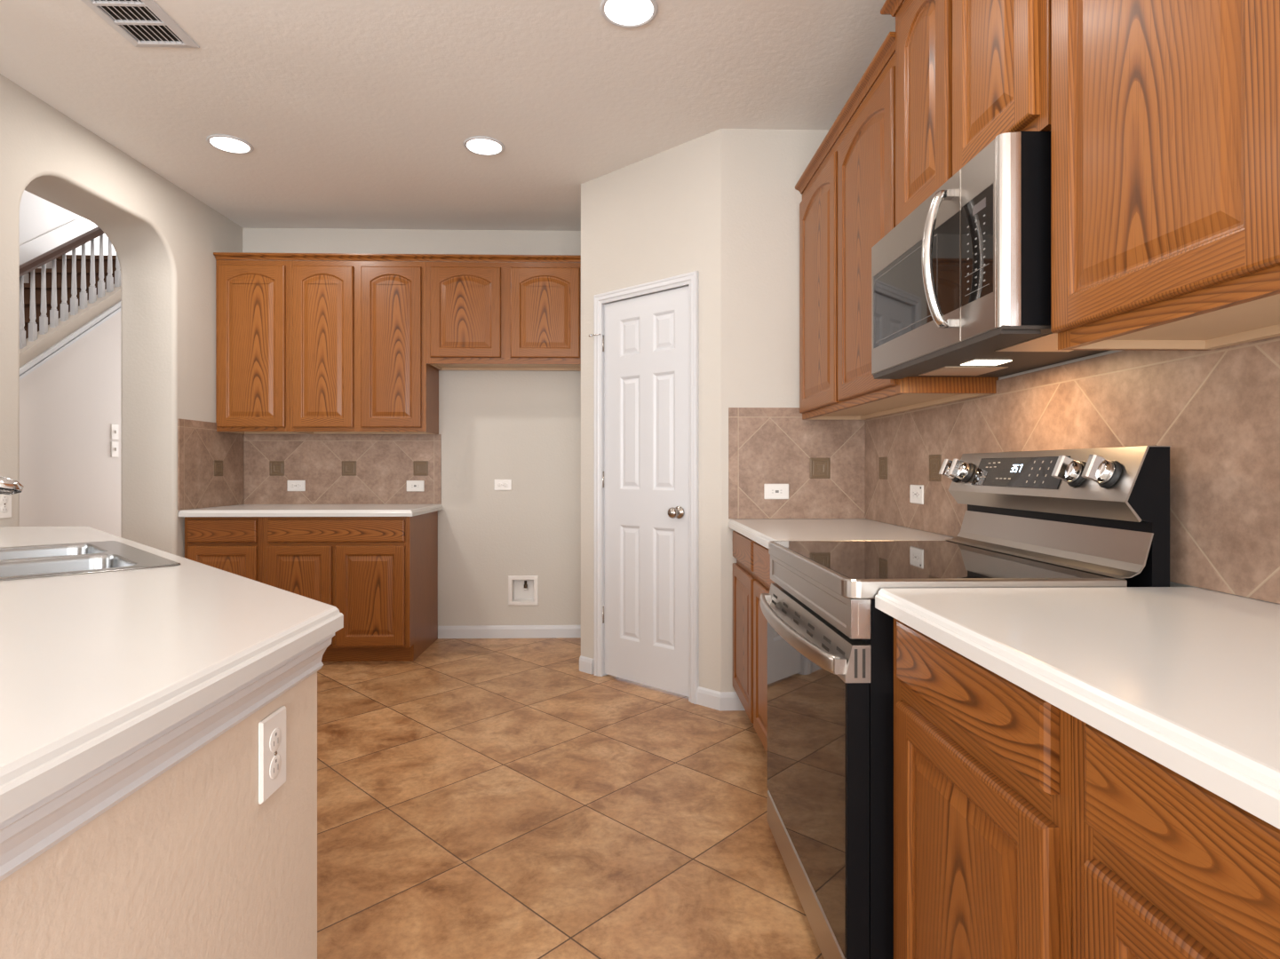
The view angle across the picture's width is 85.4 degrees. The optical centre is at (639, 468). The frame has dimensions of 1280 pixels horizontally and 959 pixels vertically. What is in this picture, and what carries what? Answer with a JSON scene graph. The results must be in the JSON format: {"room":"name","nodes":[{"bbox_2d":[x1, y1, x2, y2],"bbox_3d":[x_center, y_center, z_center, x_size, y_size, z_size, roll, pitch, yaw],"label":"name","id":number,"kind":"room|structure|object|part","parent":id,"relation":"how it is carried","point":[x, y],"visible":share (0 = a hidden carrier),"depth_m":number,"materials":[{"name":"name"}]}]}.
{"room":"kitchen","nodes":[
{"label":"kitchen","id":0,"kind":"room"},
{"bbox_2d":[19,190,116,283],"bbox_3d":[-5.039,-1.510,4.480,0.100,5.300,5.380,0,0,-2],"label":"wall","id":1,"kind":"structure","parent":0,"point":[38,216],"depth_m":5.87,"materials":[{"name":"paint"}]},
{"bbox_2d":[19,310,120,537],"bbox_3d":[-3.978,-0.774,4.838,0.100,3.829,4.680,0,0,-2],"label":"wall","id":2,"kind":"structure","parent":0,"point":[69,476],"depth_m":4.81,"materials":[{"name":"paint"}]},
{"bbox_2d":[19,218,120,380],"bbox_3d":[-4.450,-0.996,4.825,1.093,3.581,4.680,0,0,-2],"label":"staircase","id":3,"kind":"structure","parent":2,"relation":"on","point":[59,305],"depth_m":4.95,"materials":[{"name":"paint"}]},
{"bbox_3d":[-3.969,-1.312,4.498,0.066,2.948,4.000,0,0,-2],"label":"handrail","id":4,"kind":"part","parent":3,"relation":"part of","materials":[{"name":"brown wood"}]},
{"bbox_3d":[-3.916,-0.935,4.839,0.024,3.459,4.680,0,0,-2],"label":"skirt moulding","id":5,"kind":"part","parent":3,"relation":"part of","materials":[{"name":"white paint"}]},
{"bbox_2d":[111,441,118,457],"bbox_3d":[-3.929,-0.145,5.199,0.016,0.117,0.073,0,0,-2],"label":"light switch","id":6,"kind":"object","parent":2,"relation":"attached to","point":[114,444],"visible":1,"depth_m":5.19,"materials":[{"name":"white plastic"}]},
{"bbox_2d":[111,423,118,439],"bbox_3d":[-3.929,-0.275,5.199,0.016,0.117,0.073,0,0,-2],"label":"light switch","id":7,"kind":"object","parent":2,"relation":"attached to","point":[114,427],"visible":1,"depth_m":5.19,"materials":[{"name":"white plastic"}]},
{"bbox_2d":[0,73,242,557],"bbox_3d":[-2.771,-0.234,3.229,0.310,2.748,2.800,0,0,-2],"label":"wall","id":8,"kind":"structure","parent":0,"point":[164,240],"depth_m":3.92,"materials":[{"name":"paint"}]},
{"bbox_2d":[0,493,11,518],"bbox_3d":[-2.601,0.145,2.838,0.007,0.117,0.073,0,0,-2],"label":"wall outlet","id":9,"kind":"object","parent":8,"relation":"attached to","point":[5,500],"visible":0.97,"depth_m":2.84,"materials":[{"name":"white plastic"}]},
{"bbox_2d":[0,495,7,503],"bbox_3d":[-2.598,0.126,2.838,0.001,0.034,0.034,0,0,-2],"label":"receptacle","id":10,"kind":"object","parent":9,"relation":"attached to","point":[3,498],"depth_m":2.84,"materials":[{"name":"white plastic"}]},
{"bbox_2d":[0,504,7,513],"bbox_3d":[-2.598,0.165,2.838,0.001,0.034,0.034,0,0,-2],"label":"receptacle","id":11,"kind":"object","parent":9,"relation":"attached to","point":[3,507],"depth_m":2.84,"materials":[{"name":"white plastic"}]},
{"bbox_2d":[177,418,243,510],"bbox_3d":[-2.637,-0.024,4.293,0.011,0.522,0.677,0,0,-2],"label":"tile backsplash","id":12,"kind":"structure","parent":8,"relation":"attached to","point":[210,461],"depth_m":4.23,"materials":[{"name":"tile"}]},
{"bbox_2d":[0,671,317,958],"bbox_3d":[-0.578,0.709,0.279,0.110,0.863,1.787,0,0,-2],"label":"wall","id":13,"kind":"structure","parent":0,"point":[190,864],"depth_m":0.84,"materials":[{"name":"beige paint"}]},
{"bbox_2d":[258,706,286,804],"bbox_3d":[-0.537,0.418,1.018,0.007,0.117,0.073,0,0,-2],"label":"wall outlet","id":14,"kind":"object","parent":13,"relation":"attached to","point":[272,729],"visible":1,"depth_m":1.01,"materials":[{"name":"white plastic"}]},
{"bbox_2d":[269,728,281,752],"bbox_3d":[-0.535,0.399,1.018,0.001,0.034,0.034,0,0,-2],"label":"receptacle","id":15,"kind":"object","parent":14,"relation":"attached to","point":[274,734],"depth_m":1.02,"materials":[{"name":"white plastic"}]},
{"bbox_2d":[269,755,281,779],"bbox_3d":[-0.535,0.438,1.018,0.001,0.034,0.034,0,0,-2],"label":"receptacle","id":16,"kind":"object","parent":14,"relation":"attached to","point":[274,760],"depth_m":1.02,"materials":[{"name":"white plastic"}]},
{"bbox_2d":[242,228,580,626],"bbox_3d":[-1.594,-0.234,4.720,2.740,2.748,0.120,0,0,-2],"label":"wall","id":17,"kind":"structure","parent":0,"point":[523,427],"depth_m":4.68,"materials":[{"name":"paint"}]},
{"bbox_2d":[215,260,310,434],"bbox_3d":[-2.418,-0.766,4.472,0.451,1.068,0.328,0,0,-2],"label":"upper cabinet","id":18,"kind":"object","parent":17,"relation":"attached to","point":[252,297],"visible":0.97,"depth_m":4.31,"materials":[{"name":"brown wood"}]},
{"bbox_3d":[-2.417,-0.761,4.318,0.410,1.007,0.020,0,0,-2],"label":"door","id":19,"kind":"part","parent":18,"relation":"part of","materials":[{"name":"brown wood"}]},
{"bbox_3d":[-2.419,-0.247,4.488,0.419,0.030,0.281,0,0,-2],"label":"underside panel","id":20,"kind":"part","parent":18,"relation":"part of","materials":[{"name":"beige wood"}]},
{"bbox_2d":[243,434,441,504],"bbox_3d":[-1.988,0.003,4.643,1.304,0.468,0.011,0,0,-2],"label":"tile backsplash","id":21,"kind":"structure","parent":17,"relation":"attached to","point":[336,469],"depth_m":4.64,"materials":[{"name":"tile"}]},
{"bbox_2d":[287,480,305,491],"bbox_3d":[-2.293,0.114,4.628,0.117,0.073,0.007,0,0,-2],"label":"wall outlet","id":22,"kind":"object","parent":21,"relation":"attached to","point":[292,485],"visible":1,"depth_m":4.63,"materials":[{"name":"white plastic"}]},
{"bbox_2d":[406,480,424,491],"bbox_3d":[-1.505,0.116,4.648,0.117,0.073,0.009,0,0,-2],"label":"wall outlet","id":23,"kind":"object","parent":21,"relation":"attached to","point":[411,485],"visible":1,"depth_m":4.65,"materials":[{"name":"white plastic"}]},
{"bbox_2d":[410,483,420,488],"bbox_3d":[-1.505,0.116,4.645,0.066,0.033,0.003,0,0,-2],"label":"receptacle","id":24,"kind":"object","parent":23,"relation":"attached to","point":[412,485],"depth_m":4.64,"materials":[{"name":"white plastic"}]},
{"bbox_2d":[289,260,438,434],"bbox_3d":[-1.770,-0.766,4.489,0.845,1.068,0.328,0,0,-2],"label":"upper cabinet","id":25,"kind":"object","parent":17,"relation":"attached to","point":[358,365],"visible":0.99,"depth_m":4.33,"materials":[{"name":"brown wood"}]},
{"bbox_3d":[-1.977,-0.761,4.329,0.372,1.007,0.020,0,0,-2],"label":"door","id":26,"kind":"part","parent":25,"relation":"part of","materials":[{"name":"brown wood"}]},
{"bbox_3d":[-1.770,-0.247,4.505,0.813,0.030,0.281,0,0,-2],"label":"underside panel","id":27,"kind":"part","parent":25,"relation":"part of","materials":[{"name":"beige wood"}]},
{"bbox_3d":[-1.556,-0.761,4.340,0.372,1.007,0.020,0,0,-2],"label":"door","id":28,"kind":"part","parent":25,"relation":"part of","materials":[{"name":"brown wood"}]},
{"bbox_2d":[493,479,511,490],"bbox_3d":[-0.923,0.109,4.673,0.117,0.073,0.007,0,0,-2],"label":"wall outlet","id":29,"kind":"object","parent":17,"relation":"attached to","point":[498,484],"visible":1,"depth_m":4.67,"materials":[{"name":"white plastic"}]},
{"bbox_2d":[426,262,580,371],"bbox_3d":[-0.850,-0.980,4.513,0.992,0.640,0.328,0,0,-2],"label":"upper cabinet","id":30,"kind":"object","parent":17,"relation":"attached to","point":[480,315],"visible":0.91,"depth_m":4.36,"materials":[{"name":"brown wood"}]},
{"bbox_2d":[213,252,580,262],"bbox_3d":[-1.496,-1.319,4.335,2.287,0.036,0.034,0,0,-2],"label":"crown molding","id":31,"kind":"structure","parent":30,"relation":"attached to","point":[219,256],"depth_m":4.33,"materials":[{"name":"brown wood"}]},
{"bbox_3d":[-1.093,-0.982,4.352,0.438,0.567,0.020,0,0,-2],"label":"door","id":32,"kind":"part","parent":30,"relation":"part of","materials":[{"name":"brown wood"}]},
{"bbox_3d":[-0.851,-0.675,4.529,0.960,0.030,0.281,0,0,-2],"label":"underside panel","id":33,"kind":"part","parent":30,"relation":"part of","materials":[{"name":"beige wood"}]},
{"bbox_3d":[-0.597,-0.982,4.365,0.432,0.567,0.020,0,0,-2],"label":"door","id":34,"kind":"part","parent":30,"relation":"part of","materials":[{"name":"brown wood"}]},
{"bbox_2d":[437,625,580,638],"bbox_3d":[-0.856,1.099,4.672,0.998,0.083,0.014,0,0,-2],"label":"baseboard","id":35,"kind":"structure","parent":17,"relation":"attached to","point":[473,632],"depth_m":4.67,"materials":[{"name":"white paint"}]},
{"bbox_2d":[508,575,538,605],"bbox_3d":[-0.789,0.823,4.712,0.202,0.202,0.078,0,0,-2],"label":"water supply box","id":36,"kind":"object","parent":17,"relation":"attached to","point":[522,590],"visible":1,"depth_m":4.68,"materials":[{"name":"white plastic"}]},
{"bbox_2d":[0,0,903,230],"bbox_3d":[-2.424,-1.658,-0.064,7.550,0.100,9.600,0,0,-2],"label":"ceiling","id":37,"kind":"structure","parent":0,"point":[353,114],"depth_m":2.93,"materials":[{"name":"paint"}]},
{"bbox_2d":[81,0,199,47],"bbox_3d":[-1.793,-1.601,2.444,0.244,0.011,0.394,0,0,-2],"label":"ceiling vent","id":38,"kind":"object","parent":37,"relation":"in","point":[143,23],"visible":1,"depth_m":2.49,"materials":[{"name":"white metal"}]},
{"bbox_2d":[206,134,253,154],"bbox_3d":[-2.029,-1.603,3.434,0.202,0.008,0.202,0,0,-2],"label":"recessed light","id":39,"kind":"object","parent":37,"relation":"in","point":[226,143],"visible":1,"depth_m":3.43,"materials":[{"name":"white glass"}]},
{"bbox_2d":[463,135,504,156],"bbox_3d":[-0.776,-1.603,3.454,0.202,0.008,0.202,0,0,-2],"label":"recessed light","id":40,"kind":"object","parent":37,"relation":"in","point":[480,146],"visible":1,"depth_m":3.45,"materials":[{"name":"white glass"}]},
{"bbox_2d":[600,0,658,27],"bbox_3d":[-0.038,-1.603,2.422,0.202,0.008,0.202,0,0,-2],"label":"recessed light","id":41,"kind":"object","parent":37,"relation":"in","point":[624,13],"visible":1,"depth_m":2.43,"materials":[{"name":"white glass"}]},
{"bbox_2d":[317,637,823,958],"bbox_3d":[-2.461,1.190,1.336,7.550,0.100,12.400,0,0,-2],"label":"floor","id":42,"kind":"structure","parent":0,"point":[478,799],"depth_m":2.26,"materials":[{"name":"brown tile"}]},
{"bbox_2d":[184,516,262,583],"bbox_3d":[-2.410,0.709,4.304,0.446,0.863,0.632,0,0,-2],"label":"base cabinet","id":43,"kind":"object","parent":42,"relation":"on","point":[231,544],"visible":0.36,"depth_m":3.99,"materials":[{"name":"brown wood"}]},
{"bbox_3d":[-2.406,0.360,3.998,0.394,0.132,0.020,0,0,-2],"label":"drawer","id":44,"kind":"part","parent":43,"relation":"part of","materials":[{"name":"brown wood"}]},
{"bbox_3d":[-2.406,0.738,3.998,0.394,0.583,0.020,0,0,-2],"label":"door","id":45,"kind":"part","parent":43,"relation":"part of","materials":[{"name":"brown wood"}]},
{"bbox_2d":[262,510,437,661],"bbox_3d":[-1.767,0.709,4.321,0.840,0.863,0.632,0,0,-2],"label":"base cabinet","id":46,"kind":"object","parent":42,"relation":"on","point":[380,573],"visible":0.76,"depth_m":4.01,"materials":[{"name":"brown wood"}]},
{"bbox_3d":[-1.968,0.738,4.009,0.371,0.583,0.020,0,0,-2],"label":"door","id":47,"kind":"part","parent":46,"relation":"part of","materials":[{"name":"brown wood"}]},
{"bbox_2d":[178,504,442,516],"bbox_3d":[-1.980,0.257,4.311,1.323,0.038,0.673,0,0,-2],"label":"countertop","id":48,"kind":"structure","parent":46,"relation":"on","point":[239,510],"depth_m":3.99,"materials":[{"name":"white"}]},
{"bbox_3d":[-1.757,0.360,4.015,0.784,0.132,0.020,0,0,-2],"label":"drawer","id":49,"kind":"part","parent":46,"relation":"part of","materials":[{"name":"brown wood"}]},
{"bbox_3d":[-1.562,0.738,4.020,0.395,0.583,0.020,0,0,-2],"label":"door","id":50,"kind":"part","parent":46,"relation":"part of","materials":[{"name":"brown wood"}]},
{"bbox_2d":[732,530,757,723],"bbox_3d":[0.759,0.709,3.025,0.638,0.863,0.500,0,0,-2],"label":"base cabinet","id":51,"kind":"object","parent":42,"relation":"on","point":[743,576],"visible":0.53,"depth_m":2.96,"materials":[{"name":"brown wood"}]},
{"bbox_3d":[0.451,0.352,3.025,0.020,0.125,0.475,0,0,-2],"label":"drawer","id":52,"kind":"part","parent":51,"relation":"part of","materials":[{"name":"brown wood"}]},
{"bbox_3d":[0.471,0.658,3.017,0.019,0.763,0.500,0,0,-2],"label":"frame","id":53,"kind":"part","parent":51,"relation":"part of","materials":[{"name":"brown wood"}]},
{"bbox_2d":[753,541,775,753],"bbox_3d":[0.774,0.709,2.467,0.638,0.863,0.612,0,0,-2],"label":"base cabinet","id":54,"kind":"object","parent":42,"relation":"on","point":[761,557],"visible":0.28,"depth_m":2.61,"materials":[{"name":"brown wood"}]},
{"bbox_3d":[0.465,0.734,2.461,0.020,0.582,0.575,0,0,-2],"label":"door","id":55,"kind":"part","parent":54,"relation":"part of","materials":[{"name":"brown wood"}]},
{"bbox_3d":[0.485,0.658,2.459,0.019,0.763,0.612,0,0,-2],"label":"frame","id":56,"kind":"part","parent":54,"relation":"part of","materials":[{"name":"brown wood"}]},
{"bbox_3d":[0.465,0.352,2.461,0.020,0.125,0.575,0,0,-2],"label":"drawer","id":57,"kind":"part","parent":54,"relation":"part of","materials":[{"name":"brown wood"}]},
{"bbox_2d":[728,518,954,548],"bbox_3d":[0.759,0.257,2.722,0.655,0.038,1.134,0,0,-2],"label":"countertop","id":58,"kind":"structure","parent":54,"relation":"on","point":[761,531],"depth_m":2.70,"materials":[{"name":"white"}]},
{"bbox_2d":[760,445,1171,958],"bbox_3d":[0.704,0.546,1.772,0.718,1.184,0.766,0,0,-2],"label":"range","id":59,"kind":"object","parent":42,"relation":"on","point":[1081,518],"visible":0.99,"depth_m":1.53,"materials":[{"name":"silver metal"}]},
{"bbox_3d":[0.375,0.398,1.761,0.060,0.034,0.738,0,0,-2],"label":"handle","id":60,"kind":"part","parent":59,"relation":"part of","materials":[{"name":"silver metal"}]},
{"bbox_3d":[0.425,1.039,1.763,0.048,0.098,0.752,0,0,-2],"label":"storage drawer","id":61,"kind":"part","parent":59,"relation":"part of","materials":[{"name":"silver metal"}]},
{"bbox_3d":[0.403,0.704,1.762,0.004,0.552,0.746,0,0,-2],"label":"door glass","id":62,"kind":"part","parent":59,"relation":"part of","materials":[{"name":"black glass"}]},
{"bbox_3d":[0.425,0.391,1.762,0.051,0.075,0.757,0,0,-2],"label":"door trim","id":63,"kind":"part","parent":59,"relation":"part of","materials":[{"name":"silver metal"}]},
{"bbox_3d":[0.427,0.706,1.763,0.044,0.556,0.750,0,0,-2],"label":"oven door","id":64,"kind":"part","parent":59,"relation":"part of","materials":[{"name":"black metal"}]},
{"bbox_3d":[0.687,0.223,1.770,0.540,0.001,0.729,0,0,-2],"label":"glass","id":65,"kind":"part","parent":59,"relation":"part of","materials":[{"name":"black glass"}]},
{"bbox_3d":[0.686,0.241,1.770,0.570,0.038,0.758,0,0,-2],"label":"cooktop frame","id":66,"kind":"part","parent":59,"relation":"part of","materials":[{"name":"silver metal"}]},
{"bbox_3d":[0.976,0.011,2.072,0.010,0.062,0.062,22,-1,-1],"label":"knob","id":67,"kind":"part","parent":59,"relation":"part of","materials":[{"name":"silver metal"}]},
{"bbox_3d":[0.990,0.176,1.778,0.073,0.092,0.758,0,0,-2],"label":"trim","id":68,"kind":"part","parent":59,"relation":"part of","materials":[{"name":"silver metal"}]},
{"bbox_3d":[1.015,0.031,1.778,0.096,0.154,0.758,0,0,-2],"label":"control panel","id":69,"kind":"part","parent":59,"relation":"part of","materials":[{"name":"silver metal"}]},
{"bbox_3d":[0.989,0.011,1.571,0.010,0.062,0.062,22,-1,-1],"label":"knob","id":70,"kind":"part","parent":59,"relation":"part of","materials":[{"name":"silver metal"}]},
{"bbox_3d":[0.992,0.011,1.468,0.010,0.062,0.062,22,-1,-1],"label":"knob","id":71,"kind":"part","parent":59,"relation":"part of","materials":[{"name":"silver metal"}]},
{"bbox_2d":[893,618,1072,958],"bbox_3d":[0.809,0.709,1.115,0.638,0.863,0.545,0,0,-2],"label":"base cabinet","id":72,"kind":"object","parent":42,"relation":"on","point":[982,764],"visible":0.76,"depth_m":1.03,"materials":[{"name":"brown wood"}]},
{"bbox_3d":[0.501,0.344,1.089,0.020,0.115,0.466,0,0,-2],"label":"drawer","id":73,"kind":"part","parent":72,"relation":"part of","materials":[{"name":"brown wood"}]},
{"bbox_3d":[0.501,0.734,1.089,0.020,0.582,0.466,0,0,-2],"label":"door","id":74,"kind":"part","parent":72,"relation":"part of","materials":[{"name":"brown wood"}]},
{"bbox_2d":[1072,715,1279,958],"bbox_3d":[0.826,0.709,0.491,0.638,0.863,0.700,0,0,-2],"label":"base cabinet","id":75,"kind":"object","parent":42,"relation":"on","point":[1164,866],"visible":0.71,"depth_m":0.68,"materials":[{"name":"brown wood"}]},
{"bbox_2d":[874,587,1279,829],"bbox_3d":[0.812,0.257,0.730,0.655,0.038,1.316,0,0,-2],"label":"countertop","id":76,"kind":"structure","parent":75,"relation":"on","point":[1187,679],"depth_m":0.87,"materials":[{"name":"white stone"}]},
{"bbox_3d":[0.517,0.734,0.500,0.020,0.582,0.572,0,0,-2],"label":"door","id":77,"kind":"part","parent":75,"relation":"part of","materials":[{"name":"brown wood"}]},
{"bbox_2d":[580,128,721,691],"bbox_3d":[0.060,-0.234,3.643,0.962,2.748,0.110,0,0,42],"label":"wall","id":78,"kind":"structure","parent":0,"point":[657,217],"depth_m":3.47,"materials":[{"name":"paint"}]},
{"bbox_2d":[579,655,593,674],"bbox_3d":[-0.301,1.099,3.883,0.104,0.083,0.014,0,0,42],"label":"baseboard","id":79,"kind":"structure","parent":78,"relation":"attached to","point":[585,663],"depth_m":3.88,"materials":[{"name":"white paint"}]},
{"bbox_2d":[588,286,688,696],"bbox_3d":[-0.009,0.112,3.620,0.661,2.028,0.110,0,0,42],"label":"door","id":80,"kind":"structure","parent":78,"relation":"in","point":[645,339],"depth_m":3.61,"materials":[{"name":"white paint"}]},
{"bbox_3d":[0.173,0.218,3.433,0.064,0.064,0.073,0,0,42],"label":"knob","id":81,"kind":"part","parent":80,"relation":"part of","materials":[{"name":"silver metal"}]},
{"bbox_2d":[593,270,698,704],"bbox_3d":[0.050,0.091,3.639,0.711,2.098,0.130,0,0,42],"label":"door frame","id":82,"kind":"structure","parent":78,"relation":"attached to","point":[690,280],"depth_m":3.61,"materials":[{"name":"white paint"}]},
{"bbox_2d":[721,128,843,691],"bbox_3d":[0.787,-0.234,3.342,0.812,2.748,0.100,0,0,-2],"label":"wall","id":83,"kind":"structure","parent":0,"point":[761,170],"depth_m":3.29,"materials":[{"name":"paint"}]},
{"bbox_2d":[696,686,745,710],"bbox_3d":[0.385,1.099,3.299,0.261,0.083,0.065,0,0,21],"label":"baseboard","id":84,"kind":"structure","parent":83,"relation":"attached to","point":[719,701],"depth_m":3.28,"materials":[{"name":"white paint"}]},
{"bbox_2d":[728,407,865,518],"bbox_3d":[0.746,-0.025,3.284,0.655,0.525,0.011,0,0,-2],"label":"tile backsplash","id":85,"kind":"structure","parent":83,"relation":"attached to","point":[822,463],"depth_m":3.28,"materials":[{"name":"tile"}]},
{"bbox_2d":[763,484,788,499],"bbox_3d":[0.645,0.108,3.273,0.117,0.073,0.009,0,0,-2],"label":"wall outlet","id":86,"kind":"object","parent":85,"relation":"attached to","point":[771,491],"visible":1,"depth_m":3.27,"materials":[{"name":"white plastic"}]},
{"bbox_2d":[770,488,784,495],"bbox_3d":[0.646,0.108,3.271,0.066,0.033,0.003,0,0,-2],"label":"receptacle","id":87,"kind":"object","parent":86,"relation":"attached to","point":[773,491],"depth_m":3.27,"materials":[{"name":"white plastic"}]},
{"bbox_2d":[998,350,1194,587],"bbox_3d":[1.237,-0.234,-0.633,0.120,2.748,7.870,0,0,-2],"label":"wall","id":88,"kind":"structure","parent":0,"point":[1172,584],"depth_m":1.78,"materials":[{"name":"paint"}]},
{"bbox_2d":[795,31,998,420],"bbox_3d":[0.917,-0.784,2.710,0.338,1.106,1.166,0,0,-2],"label":"upper cabinet","id":89,"kind":"object","parent":88,"relation":"attached to","point":[847,207],"depth_m":2.55,"materials":[{"name":"brown wood"}]},
{"bbox_3d":[0.764,-0.752,2.989,0.020,0.985,0.536,0,0,-2],"label":"door","id":90,"kind":"part","parent":89,"relation":"part of","materials":[{"name":"brown wood"}]},
{"bbox_3d":[0.792,-0.766,2.708,0.019,1.068,1.164,0,0,-2],"label":"frame","id":91,"kind":"part","parent":89,"relation":"part of","materials":[{"name":"brown wood"}]},
{"bbox_3d":[0.780,-0.752,2.413,0.020,0.985,0.536,0,0,-2],"label":"door","id":92,"kind":"part","parent":89,"relation":"part of","materials":[{"name":"brown wood"}]},
{"bbox_3d":[0.940,-0.247,2.712,0.277,0.030,1.132,0,0,-2],"label":"underside panel","id":93,"kind":"part","parent":89,"relation":"part of","materials":[{"name":"beige wood"}]},
{"bbox_2d":[880,0,1050,226],"bbox_3d":[0.934,-1.048,1.762,0.355,0.747,0.797,0,0,-2],"label":"upper cabinet","id":94,"kind":"object","parent":88,"relation":"attached to","point":[969,73],"depth_m":1.68,"materials":[{"name":"brown wood"}]},
{"bbox_3d":[0.776,-1.012,1.905,0.020,0.607,0.312,0,0,-2],"label":"door","id":95,"kind":"part","parent":94,"relation":"part of","materials":[{"name":"brown wood"}]},
{"bbox_2d":[871,131,1107,379],"bbox_3d":[0.876,-0.472,1.749,0.468,0.403,0.723,0,0,-2],"label":"microwave","id":96,"kind":"object","parent":94,"relation":"attached to","point":[961,285],"visible":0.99,"depth_m":1.55,"materials":[{"name":"silver metal"}]},
{"bbox_3d":[0.729,-0.478,1.830,0.039,0.387,0.553,0,0,-2],"label":"door","id":97,"kind":"part","parent":96,"relation":"part of","materials":[{"name":"grey metal"}]},
{"bbox_3d":[0.681,-0.479,1.588,0.070,0.312,0.039,0,0,-2],"label":"handle","id":98,"kind":"part","parent":96,"relation":"part of","materials":[{"name":"silver metal"}]},
{"bbox_3d":[0.720,-0.472,1.483,0.003,0.221,0.134,0,0,-2],"label":"touch panel","id":99,"kind":"part","parent":96,"relation":"part of","materials":[{"name":"black glass"}]},
{"bbox_3d":[0.738,-0.478,1.479,0.039,0.387,0.146,0,0,-2],"label":"control panel","id":100,"kind":"part","parent":96,"relation":"part of","materials":[{"name":"grey metal"}]},
{"bbox_3d":[0.911,-0.283,1.750,0.392,0.008,0.719,0,0,-2],"label":"plate","id":101,"kind":"part","parent":96,"relation":"part of","materials":[{"name":"grey metal"}]},
{"bbox_3d":[0.785,-1.012,1.553,0.020,0.607,0.332,0,0,-2],"label":"door","id":102,"kind":"part","parent":94,"relation":"part of","materials":[{"name":"brown wood"}]},
{"bbox_2d":[865,335,1279,604],"bbox_3d":[1.110,-0.017,1.685,0.011,0.508,3.210,0,0,-2],"label":"tile backsplash","id":103,"kind":"structure","parent":88,"relation":"attached to","point":[1218,410],"depth_m":1.46,"materials":[{"name":"tile"}]},
{"bbox_2d":[910,484,923,504],"bbox_3d":[1.076,0.100,2.701,0.007,0.073,0.117,0,0,-2],"label":"wall outlet","id":104,"kind":"object","parent":103,"relation":"attached to","point":[917,491],"visible":1,"depth_m":2.69,"materials":[{"name":"white plastic"}]},
{"bbox_2d":[912,490,915,498],"bbox_3d":[1.073,0.100,2.720,0.001,0.034,0.034,0,0,-2],"label":"receptacle","id":105,"kind":"object","parent":104,"relation":"attached to","point":[913,491],"depth_m":2.72,"materials":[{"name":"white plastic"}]},
{"bbox_2d":[915,490,920,499],"bbox_3d":[1.074,0.100,2.682,0.001,0.034,0.034,0,0,-2],"label":"receptacle","id":106,"kind":"object","parent":104,"relation":"attached to","point":[918,492],"depth_m":2.68,"materials":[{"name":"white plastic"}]},
{"bbox_2d":[1050,0,1279,350],"bbox_3d":[0.973,-0.766,0.832,0.324,1.068,1.060,0,0,-2],"label":"upper cabinet","id":107,"kind":"object","parent":88,"relation":"attached to","point":[1165,114],"visible":1,"depth_m":1.09,"materials":[{"name":"brown wood"}]},
{"bbox_3d":[0.841,-0.766,0.828,0.019,1.068,1.060,0,0,-2],"label":"frame","id":108,"kind":"part","parent":107,"relation":"part of","materials":[{"name":"brown wood"}]},
{"bbox_3d":[0.989,-0.247,0.832,0.277,0.030,1.028,0,0,-2],"label":"underside panel","id":109,"kind":"part","parent":107,"relation":"part of","materials":[{"name":"beige wood"}]},
{"label":"wall","id":110,"kind":"structure","parent":0,"visible":0},
{"bbox_2d":[0,633,334,882],"bbox_3d":[-1.014,0.307,1.268,0.802,0.062,3.839,0,0,-27],"label":"trim","id":111,"kind":"structure","parent":110,"relation":"attached to","point":[28,834],"depth_m":0.71,"materials":[{"name":"white paint"}]},
{"bbox_2d":[0,526,343,823],"bbox_3d":[-1.534,0.257,1.128,2.043,0.038,3.535,0,0,-2],"label":"countertop","id":112,"kind":"structure","parent":110,"relation":"on","point":[94,666],"depth_m":0.93,"materials":[{"name":"white stone"}]},
{"bbox_2d":[0,476,23,494],"bbox_3d":[-1.710,0.123,1.649,0.369,0.221,0.060,0,0,-38],"label":"faucet","id":113,"kind":"object","parent":112,"relation":"on","point":[8,486],"visible":1,"depth_m":1.74,"materials":[{"name":"silver metal"}]},
{"bbox_2d":[0,540,180,580],"bbox_3d":[-1.606,0.326,1.778,0.798,0.184,0.558,0,0,43],"label":"sink","id":114,"kind":"object","parent":112,"relation":"in","point":[33,561],"visible":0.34,"depth_m":1.86,"materials":[{"name":"silver metal"}]},
{"bbox_3d":[-1.744,0.326,1.909,0.350,0.184,0.410,0,0,43],"label":"bowl","id":115,"kind":"part","parent":114,"relation":"part of","materials":[{"name":"silver metal"}]},
{"bbox_3d":[-1.468,0.326,1.648,0.350,0.184,0.410,0,0,43],"label":"bowl","id":116,"kind":"part","parent":114,"relation":"part of","materials":[{"name":"silver metal"}]}
]}

